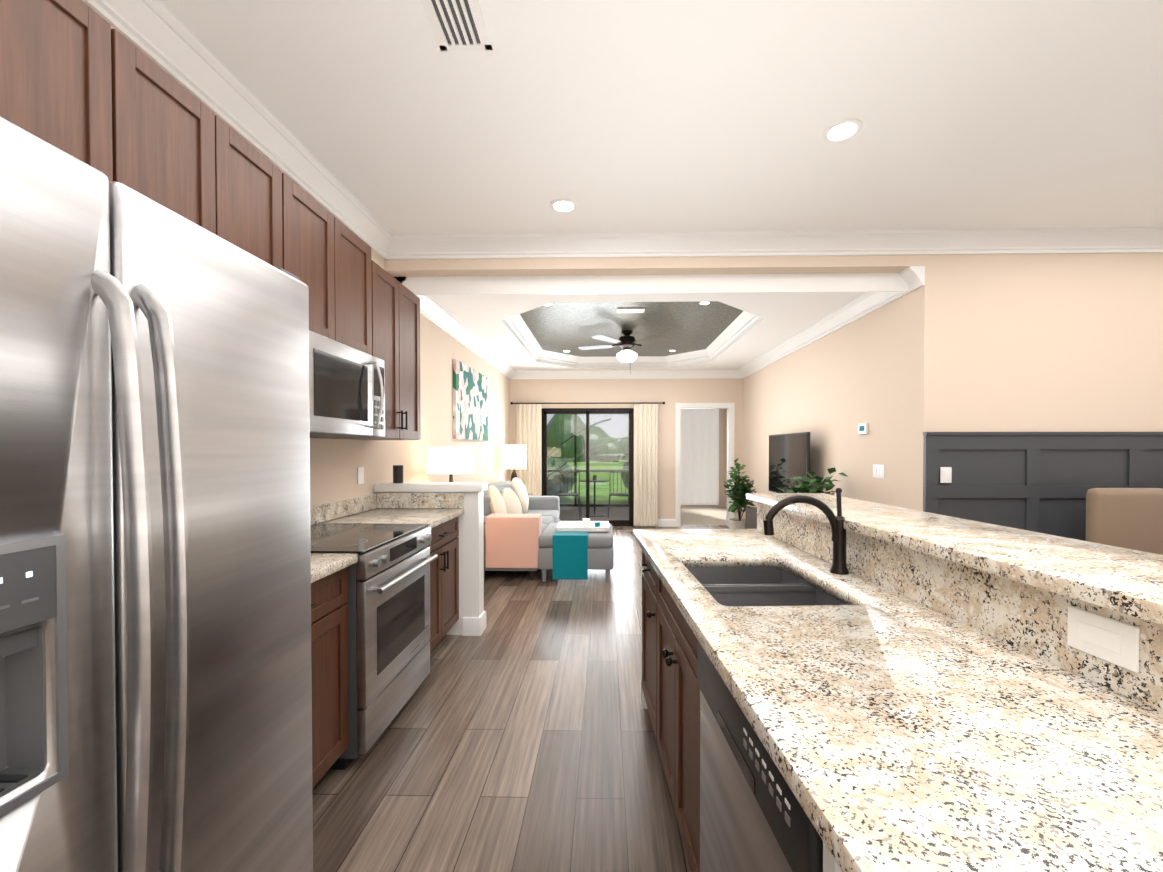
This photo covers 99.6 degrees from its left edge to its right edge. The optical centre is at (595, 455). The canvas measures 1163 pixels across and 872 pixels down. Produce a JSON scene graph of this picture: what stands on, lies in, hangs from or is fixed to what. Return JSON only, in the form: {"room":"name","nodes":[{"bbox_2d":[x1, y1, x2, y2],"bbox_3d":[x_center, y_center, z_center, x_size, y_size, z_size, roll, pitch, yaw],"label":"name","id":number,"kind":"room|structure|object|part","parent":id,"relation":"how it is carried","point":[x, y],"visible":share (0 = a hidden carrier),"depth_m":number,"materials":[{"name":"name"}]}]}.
{"room":"kitchen","nodes":[
{"label":"kitchen","id":0,"kind":"room"},
{"bbox_2d":[111,26,509,506],"bbox_3d":[-1.660,-0.309,3.560,0.150,3.200,10.200,0,1,1],"label":"wall","id":1,"kind":"structure","parent":0,"point":[335,464],"depth_m":4.58,"materials":[{"name":"beige paint"}]},
{"bbox_2d":[0,0,123,183],"bbox_3d":[-1.465,-0.830,1.060,0.345,0.630,0.513,0,1,1],"label":"upper cabinet","id":2,"kind":"object","parent":1,"relation":"attached to","point":[84,82],"depth_m":1.21,"materials":[{"name":"brown wood"}]},
{"bbox_2d":[124,37,299,277],"bbox_3d":[-1.452,-0.618,1.666,0.345,1.070,0.814,0,1,1],"label":"upper cabinet","id":3,"kind":"object","parent":1,"relation":"attached to","point":[179,154],"depth_m":1.60,"materials":[{"name":"brown wood"}]},
{"bbox_2d":[82,0,393,255],"bbox_3d":[-1.588,-1.505,1.081,0.105,0.140,4.980,0,1,1],"label":"crown molding","id":4,"kind":"structure","parent":1,"relation":"attached to","point":[164,38],"depth_m":2.11,"materials":[{"name":"white"}]},
{"bbox_2d":[300,187,347,315],"bbox_3d":[-1.439,-0.848,2.228,0.345,0.625,0.438,0,1,1],"label":"upper cabinet","id":5,"kind":"object","parent":1,"relation":"attached to","point":[323,266],"depth_m":2.29,"materials":[{"name":"brown wood"}]},
{"bbox_2d":[310,494,375,524],"bbox_3d":[-1.598,0.343,2.436,0.019,0.102,2.190,0,1,1],"label":"backsplash","id":6,"kind":"structure","parent":1,"relation":"attached to","point":[318,513],"depth_m":3.04,"materials":[{"name":"beige stone"}]},
{"bbox_2d":[309,304,391,439],"bbox_3d":[-1.362,-0.348,2.315,0.496,0.502,0.599,0,1,1],"label":"upper cabinet","id":7,"kind":"object","parent":1,"relation":"attached to","point":[350,364],"depth_m":2.39,"materials":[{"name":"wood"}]},
{"bbox_2d":[309,330,384,437],"bbox_3d":[-1.360,-0.313,2.393,0.496,0.439,0.752,0,1,1],"label":"microwave","id":8,"kind":"object","parent":7,"relation":"in","point":[347,383],"depth_m":2.33,"materials":[{"name":"grey metal"}]},
{"bbox_2d":[344,225,375,331],"bbox_3d":[-1.432,-0.852,2.545,0.345,0.625,0.439,0,1,1],"label":"upper cabinet","id":9,"kind":"object","parent":1,"relation":"attached to","point":[361,269],"depth_m":2.65,"materials":[{"name":"brown wood"}]},
{"bbox_2d":[357,467,363,483],"bbox_3d":[-1.587,0.138,3.324,0.006,0.115,0.080,0,1,1],"label":"light switch","id":10,"kind":"object","parent":1,"relation":"attached to","point":[360,470],"depth_m":3.32,"materials":[{"name":"white plastic"}]},
{"bbox_2d":[376,263,420,439],"bbox_3d":[-1.420,-0.605,3.096,0.345,1.005,0.778,0,1,1],"label":"upper cabinet","id":11,"kind":"object","parent":1,"relation":"attached to","point":[397,307],"depth_m":3.16,"materials":[{"name":"brown wood"}]},
{"bbox_2d":[420,300,513,378],"bbox_3d":[-1.475,-1.354,6.162,0.105,0.140,4.660,0,1,1],"label":"crown molding","id":12,"kind":"structure","parent":1,"relation":"attached to","point":[432,311],"depth_m":5.46,"materials":[{"name":"white"}]},
{"bbox_2d":[453,359,488,440],"bbox_3d":[-1.508,-0.623,6.053,0.034,0.860,1.460,0,1,1],"label":"picture","id":13,"kind":"object","parent":1,"relation":"attached to","point":[470,403],"visible":1,"depth_m":5.84,"materials":[{"name":"paper"}]},
{"bbox_2d":[374,482,486,635],"bbox_3d":[-1.197,0.747,3.604,0.775,1.088,0.190,0,1,1],"label":"wall","id":14,"kind":"structure","parent":0,"point":[471,621],"depth_m":3.53,"materials":[{"name":"white paint"}]},
{"bbox_2d":[393,465,402,482],"bbox_3d":[-1.444,0.137,3.601,0.072,0.130,0.072,0,1,1],"label":"speaker","id":15,"kind":"object","parent":14,"relation":"on","point":[397,473],"visible":1,"depth_m":3.57},
{"bbox_2d":[376,493,463,507],"bbox_3d":[-1.250,0.323,3.515,0.624,0.111,0.018,0,1,1],"label":"backsplash","id":16,"kind":"structure","parent":14,"relation":"attached to","point":[383,500],"depth_m":3.50,"materials":[{"name":"beige stone"}]},
{"bbox_2d":[312,506,728,871],"bbox_3d":[1.495,1.323,4.912,9.400,0.100,13.100,0,1,1],"label":"floor","id":17,"kind":"structure","parent":0,"point":[517,735],"depth_m":2.14,"materials":[{"name":"wood"}]},
{"bbox_2d":[0,117,312,871],"bbox_3d":[-1.150,0.433,0.875,0.930,1.790,0.899,0,1,1],"label":"fridge","id":18,"kind":"object","parent":17,"relation":"on","point":[155,642],"visible":1,"depth_m":0.81,"materials":[{"name":"grey metal"}]},
{"bbox_3d":[-0.810,0.406,0.606,0.078,1.700,0.378,0,1,1],"label":"door","id":19,"kind":"part","parent":18,"relation":"part of","materials":[{"name":"silver metal"}]},
{"bbox_3d":[-0.800,0.400,1.060,0.078,1.700,0.513,0,1,1],"label":"door","id":20,"kind":"part","parent":18,"relation":"part of","materials":[{"name":"silver metal"}]},
{"bbox_2d":[311,568,348,790],"bbox_3d":[-1.321,0.879,1.683,0.606,0.875,0.681,0,1,1],"label":"base cabinet","id":21,"kind":"object","parent":17,"relation":"on","point":[329,613],"depth_m":1.88,"materials":[{"name":"brown wood"}]},
{"bbox_2d":[311,553,357,583],"bbox_3d":[-1.301,0.423,1.677,0.647,0.037,0.683,0,1,1],"label":"countertop","id":22,"kind":"structure","parent":21,"relation":"on","point":[323,565],"depth_m":1.87,"materials":[{"name":"beige stone"}]},
{"bbox_2d":[310,523,437,769],"bbox_3d":[-1.232,0.848,2.405,0.700,0.919,0.752,0,1,1],"label":"range","id":23,"kind":"object","parent":17,"relation":"on","point":[388,602],"visible":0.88,"depth_m":2.23,"materials":[{"name":"grey metal"}]},
{"bbox_2d":[428,516,458,653],"bbox_3d":[-1.288,0.859,3.162,0.606,0.875,0.740,0,1,1],"label":"base cabinet","id":24,"kind":"object","parent":17,"relation":"on","point":[444,570],"depth_m":3.19,"materials":[{"name":"brown wood"}]},
{"bbox_2d":[312,508,463,531],"bbox_3d":[-1.268,0.403,3.154,0.647,0.037,0.742,0,1,1],"label":"countertop","id":25,"kind":"structure","parent":24,"relation":"on","point":[434,517],"depth_m":3.10,"materials":[{"name":"beige stone"}]},
{"bbox_2d":[484,521,485,590],"bbox_3d":[-1.282,0.950,4.379,0.490,0.660,0.520,0,1,1],"label":"side table","id":26,"kind":"object","parent":17,"relation":"on","point":[484,555],"visible":0.08,"depth_m":4.62,"materials":[{"name":"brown wood"}]},
{"bbox_2d":[427,447,474,481],"bbox_3d":[-1.282,0.273,4.369,0.410,0.695,0.410,0,1,1],"label":"table lamp","id":27,"kind":"object","parent":26,"relation":"on","point":[450,461],"visible":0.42,"depth_m":4.20,"materials":[{"name":"white fabric"}]},
{"bbox_2d":[483,477,613,581],"bbox_3d":[-0.643,0.787,6.118,1.710,0.939,2.470,0,1,1],"label":"sofa","id":28,"kind":"object","parent":17,"relation":"on","point":[524,531],"visible":0.88,"depth_m":4.93,"materials":[{"name":"grey fabric"}]},
{"bbox_2d":[485,514,541,567],"bbox_3d":[-0.834,0.874,5.061,0.536,0.515,0.258,0,1,1],"label":"throw","id":29,"kind":"object","parent":28,"relation":"on","point":[511,540],"depth_m":4.93,"materials":[{"name":"pink fabric"}]},
{"bbox_3d":[-1.022,0.826,6.162,0.950,0.860,2.400,0,1,1],"label":"frame","id":30,"kind":"part","parent":28,"relation":"part of","materials":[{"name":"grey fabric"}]},
{"bbox_2d":[556,518,608,531],"bbox_3d":[-0.127,0.733,5.290,0.540,0.102,0.440,0,1,1],"label":"tray","id":31,"kind":"object","parent":28,"relation":"on","point":[586,525],"depth_m":5.22,"materials":[{"name":"white"}]},
{"bbox_2d":[557,472,581,518],"bbox_3d":[-0.519,0.778,9.661,0.479,0.874,0.502,0,1,1],"label":"bistro chair","id":32,"kind":"object","parent":17,"relation":"on","point":[566,494],"depth_m":9.85,"materials":[{"name":"black metal"}]},
{"bbox_2d":[547,414,628,506],"bbox_3d":[-1.085,-0.043,11.428,3.800,2.465,0.050,0,1,1],"label":"screen frame","id":33,"kind":"object","parent":17,"relation":"on","point":[576,470],"depth_m":11.39,"materials":[{"name":"black metal"}]},
{"bbox_2d":[580,475,608,516],"bbox_3d":[-0.015,0.803,9.840,0.600,0.815,0.600,0,1,1],"label":"bistro table","id":34,"kind":"object","parent":17,"relation":"on","point":[595,481],"depth_m":9.82,"materials":[{"name":"black metal"}]},
{"bbox_2d":[608,472,628,517],"bbox_3d":[0.483,0.777,9.739,0.479,0.874,0.502,0,1,1],"label":"bistro chair","id":35,"kind":"object","parent":17,"relation":"on","point":[616,494],"depth_m":9.93,"materials":[{"name":"black metal"}]},
{"bbox_2d":[724,458,755,528],"bbox_3d":[2.088,0.639,7.087,0.509,1.209,0.501,0,1,1],"label":"ficus plant","id":36,"kind":"object","parent":17,"relation":"on","point":[739,499],"visible":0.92,"depth_m":7.02,"materials":[{"name":"green plant"}]},
{"bbox_2d":[745,507,756,528],"bbox_3d":[2.222,0.980,5.866,0.450,0.560,1.450,0,1,1],"label":"console cabinet","id":37,"kind":"object","parent":17,"relation":"on","point":[751,518],"visible":0.02,"depth_m":6.36,"materials":[{"name":"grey wood"}]},
{"bbox_2d":[769,432,809,492],"bbox_3d":[2.303,0.219,5.904,0.230,0.959,1.250,0,1,1],"label":"screen","id":38,"kind":"object","parent":37,"relation":"on","point":[789,456],"visible":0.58,"depth_m":5.84,"materials":[{"name":"black plastic"}]},
{"bbox_2d":[776,467,846,494],"bbox_3d":[2.118,0.696,4.812,0.593,1.158,0.419,0,1,1],"label":"plant","id":39,"kind":"object","parent":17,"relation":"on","point":[806,484],"visible":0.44,"depth_m":4.78,"materials":[{"name":"green plant"}]},
{"bbox_2d":[633,496,1162,871],"bbox_3d":[0.640,0.788,1.454,0.810,1.065,2.314,0,1,-2],"label":"kitchen island","id":40,"kind":"object","parent":17,"relation":"on","point":[837,682],"depth_m":0.88,"materials":[{"name":"beige stone"}]},
{"bbox_2d":[697,639,822,871],"bbox_3d":[0.597,0.838,0.966,0.658,0.758,0.612,0,1,-2],"label":"dishwasher","id":41,"kind":"object","parent":40,"relation":"in","point":[751,819],"depth_m":0.93,"materials":[{"name":"grey metal"}]},
{"bbox_2d":[686,566,845,605],"bbox_3d":[0.537,0.474,1.639,0.472,0.314,0.652,0,1,1],"label":"sink","id":42,"kind":"object","parent":40,"relation":"in","point":[707,585],"depth_m":1.67,"materials":[{"name":"metal"}]},
{"bbox_2d":[746,493,1162,615],"bbox_3d":[1.062,0.237,1.483,0.420,0.036,2.360,0,1,-2],"label":"island countertop","id":43,"kind":"structure","parent":40,"relation":"on","point":[1129,578],"depth_m":1.14,"materials":[{"name":"beige stone"}]},
{"bbox_2d":[1067,605,1139,672],"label":"outlet plate","id":44,"kind":"object","parent":40,"relation":"attached to","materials":[{"name":"white plastic"}]},
{"bbox_2d":[1085,488,1162,554],"bbox_3d":[3.575,0.760,3.102,0.500,1.075,0.530,0,1,1],"label":"dining chair","id":45,"kind":"object","parent":17,"relation":"on","point":[1130,518],"visible":0.38,"depth_m":3.25,"materials":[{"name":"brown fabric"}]},
{"bbox_3d":[-1.239,0.926,7.668,0.430,0.620,0.460,0,1,1],"label":"side table","id":46,"kind":"object","parent":17,"relation":"on","visible":0},
{"bbox_2d":[502,445,526,480],"bbox_3d":[-1.264,0.226,7.659,0.380,0.780,0.380,0,1,1],"label":"table lamp","id":47,"kind":"object","parent":46,"relation":"on","point":[513,457],"visible":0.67,"depth_m":7.50,"materials":[{"name":"white fabric"}]},
{"bbox_2d":[510,378,742,518],"bbox_3d":[0.526,-0.376,8.537,4.000,3.200,0.150,0,1,1],"label":"wall","id":48,"kind":"structure","parent":0,"point":[670,393],"depth_m":8.45,"materials":[{"name":"beige paint"}]},
{"bbox_2d":[510,402,664,404],"bbox_3d":[-0.132,-0.890,8.406,2.636,0.048,0.122,0,1,1],"label":"curtain rod","id":49,"kind":"object","parent":48,"relation":"attached to","point":[511,403],"visible":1,"depth_m":8.36,"materials":[{"name":"black metal"}]},
{"bbox_2d":[516,404,541,495],"bbox_3d":[-1.132,0.163,8.407,0.430,2.074,0.070,0,1,1],"label":"curtain","id":50,"kind":"object","parent":49,"relation":"hanging from","point":[529,426],"visible":0.62,"depth_m":8.40,"materials":[{"name":"beige fabric"}]},
{"bbox_2d":[634,404,657,525],"bbox_3d":[0.857,0.164,8.363,0.410,2.074,0.070,0,1,1],"label":"curtain","id":51,"kind":"object","parent":49,"relation":"hanging from","point":[645,464],"visible":1,"depth_m":8.36,"materials":[{"name":"beige fabric"}]},
{"bbox_2d":[542,408,633,525],"bbox_3d":[-0.131,0.203,8.554,1.625,2.040,0.080,0,1,1],"label":"sliding door","id":52,"kind":"structure","parent":48,"relation":"attached to","point":[588,412],"depth_m":8.53,"materials":[{"name":"black glass"}]},
{"bbox_2d":[514,369,737,378],"bbox_3d":[0.519,-1.385,8.396,3.750,0.140,0.105,0,1,1],"label":"crown molding","id":53,"kind":"structure","parent":48,"relation":"attached to","point":[691,373],"depth_m":8.39,"materials":[{"name":"white wood"}]},
{"bbox_2d":[640,519,675,526],"bbox_3d":[1.074,1.160,8.462,0.610,0.130,0.016,0,1,1],"label":"baseboard","id":54,"kind":"structure","parent":48,"relation":"attached to","point":[666,522],"depth_m":8.44,"materials":[{"name":"white paint"}]},
{"bbox_2d":[675,403,734,526],"bbox_3d":[1.881,0.162,8.505,1.000,2.125,0.168,0,1,1],"label":"door frame","id":55,"kind":"structure","parent":48,"relation":"attached to","point":[730,407],"depth_m":8.43,"materials":[{"name":"white"}]},
{"bbox_2d":[428,292,865,369],"bbox_3d":[0.473,-1.684,6.114,4.000,0.520,4.660,0,1,1],"label":"ceiling","id":56,"kind":"structure","parent":0,"point":[719,331],"depth_m":5.75,"materials":[{"name":"white paint"}]},
{"bbox_2d":[578,330,674,361],"bbox_3d":[0.411,-1.322,6.377,1.286,0.549,1.229,0,1,1],"label":"ceiling fan","id":57,"kind":"object","parent":56,"relation":"hanging from","point":[626,342],"visible":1,"depth_m":6.25,"materials":[{"name":"black metal"}]},
{"bbox_2d":[699,301,709,304],"bbox_3d":[1.130,-1.575,5.081,0.116,0.008,0.116,0,1,1],"label":"recessed light","id":58,"kind":"object","parent":56,"relation":"in","point":[704,303],"visible":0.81,"depth_m":5.09,"materials":[{"name":"white"}]},
{"bbox_2d":[385,255,924,276],"bbox_3d":[0.419,-1.651,3.715,4.000,0.520,0.140,0,1,1],"label":"header beam","id":59,"kind":"structure","parent":0,"point":[654,265],"depth_m":3.67,"materials":[{"name":"beige paint"}]},
{"bbox_2d":[413,288,897,303],"bbox_3d":[0.417,-1.323,3.842,3.750,0.140,0.105,0,1,1],"label":"crown molding","id":60,"kind":"structure","parent":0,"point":[871,293],"depth_m":3.80,"materials":[{"name":"white"}]},
{"bbox_2d":[158,0,1162,234],"bbox_3d":[2.135,-1.625,1.056,7.550,0.100,5.100,0,1,1],"label":"ceiling","id":61,"kind":"structure","parent":0,"point":[606,116],"depth_m":2.25,"materials":[{"name":"white paint"}]},
{"bbox_2d":[420,0,491,50],"bbox_3d":[-0.507,-1.577,1.651,0.200,0.009,0.530,0,1,1],"label":"ceiling vent","id":62,"kind":"object","parent":61,"relation":"in","point":[458,25],"visible":1,"depth_m":1.80,"materials":[{"name":"white metal"}]},
{"bbox_2d":[550,198,576,212],"bbox_3d":[-0.204,-1.598,3.149,0.176,0.009,0.176,0,1,1],"label":"recessed light","id":63,"kind":"object","parent":61,"relation":"in","point":[562,205],"visible":1,"depth_m":3.14,"materials":[{"name":"white"}]},
{"bbox_2d":[823,118,862,142],"bbox_3d":[1.210,-1.588,2.408,0.176,0.009,0.176,0,1,1],"label":"recessed light","id":64,"kind":"object","parent":61,"relation":"in","point":[842,130],"visible":1,"depth_m":2.40,"materials":[{"name":"white"}]},
{"bbox_2d":[681,409,726,505],"bbox_3d":[2.237,-0.166,11.477,2.550,2.700,0.100,0,1,1],"label":"wall","id":65,"kind":"structure","parent":0,"point":[722,500],"depth_m":11.40,"materials":[{"name":"beige paint"}]},
{"bbox_2d":[681,409,718,504],"bbox_3d":[2.039,0.036,11.334,1.600,2.200,0.040,0,1,1],"label":"sheer curtain","id":66,"kind":"object","parent":65,"relation":"attached to","point":[699,456],"visible":0.5,"depth_m":11.33,"materials":[{"name":"white fabric"}]},
{"bbox_2d":[742,291,912,518],"bbox_3d":[2.549,-0.344,6.161,0.150,3.200,4.810,0,1,1],"label":"wall","id":67,"kind":"structure","parent":0,"point":[831,391],"depth_m":4.74,"materials":[{"name":"beige paint"}]},
{"bbox_2d":[738,288,917,378],"bbox_3d":[2.419,-1.352,6.005,0.105,0.140,4.799,0,1,1],"label":"crown molding","id":68,"kind":"structure","parent":67,"relation":"attached to","point":[854,310],"depth_m":5.21,"materials":[{"name":"white"}]},
{"bbox_2d":[858,423,867,434],"bbox_3d":[2.423,-0.241,4.449,0.023,0.100,0.140,0,1,1],"label":"thermostat","id":69,"kind":"object","parent":67,"relation":"attached to","point":[862,427],"depth_m":4.42,"materials":[{"name":"white plastic"}]},
{"bbox_2d":[873,464,883,477],"bbox_3d":[2.424,0.136,4.209,0.010,0.115,0.170,0,1,1],"label":"light switch","id":70,"kind":"object","parent":67,"relation":"attached to","point":[878,470],"depth_m":4.20,"materials":[{"name":"white plastic"}]},
{"bbox_2d":[911,253,1162,510],"bbox_3d":[4.193,-0.310,3.649,3.550,3.200,0.140,0,1,1],"label":"wall","id":71,"kind":"structure","parent":0,"point":[1037,342],"depth_m":3.59,"materials":[{"name":"beige paint"}]},
{"bbox_2d":[381,227,1162,291],"bbox_3d":[2.191,-1.429,3.555,7.550,0.360,0.105,0,1,1],"label":"crown molding","id":72,"kind":"structure","parent":71,"relation":"attached to","point":[1121,239],"depth_m":3.60,"materials":[{"name":"white"}]},
{"bbox_2d":[940,467,951,482],"bbox_3d":[2.561,0.144,3.589,0.080,0.115,0.010,0,1,1],"label":"light switch","id":73,"kind":"object","parent":71,"relation":"attached to","point":[945,473],"depth_m":3.59,"materials":[{"name":"white plastic"}]},
{"bbox_2d":[923,432,1162,540],"bbox_3d":[4.189,0.560,3.570,3.554,1.462,0.042,0,1,1],"label":"wainscot","id":74,"kind":"structure","parent":71,"relation":"attached to","point":[1042,482],"depth_m":3.59,"materials":[{"name":"grey wood"}]},
{"label":"outside","id":75,"kind":"structure","parent":0,"visible":0},
{"bbox_2d":[547,414,627,503],"bbox_3d":[0.986,-1.656,49.223,120.000,9.503,81.250,0,1,1],"label":"outdoor view","id":76,"kind":"structure","parent":75,"point":[608,459],"depth_m":48.49,"materials":[{"name":"green plant"}]}
]}

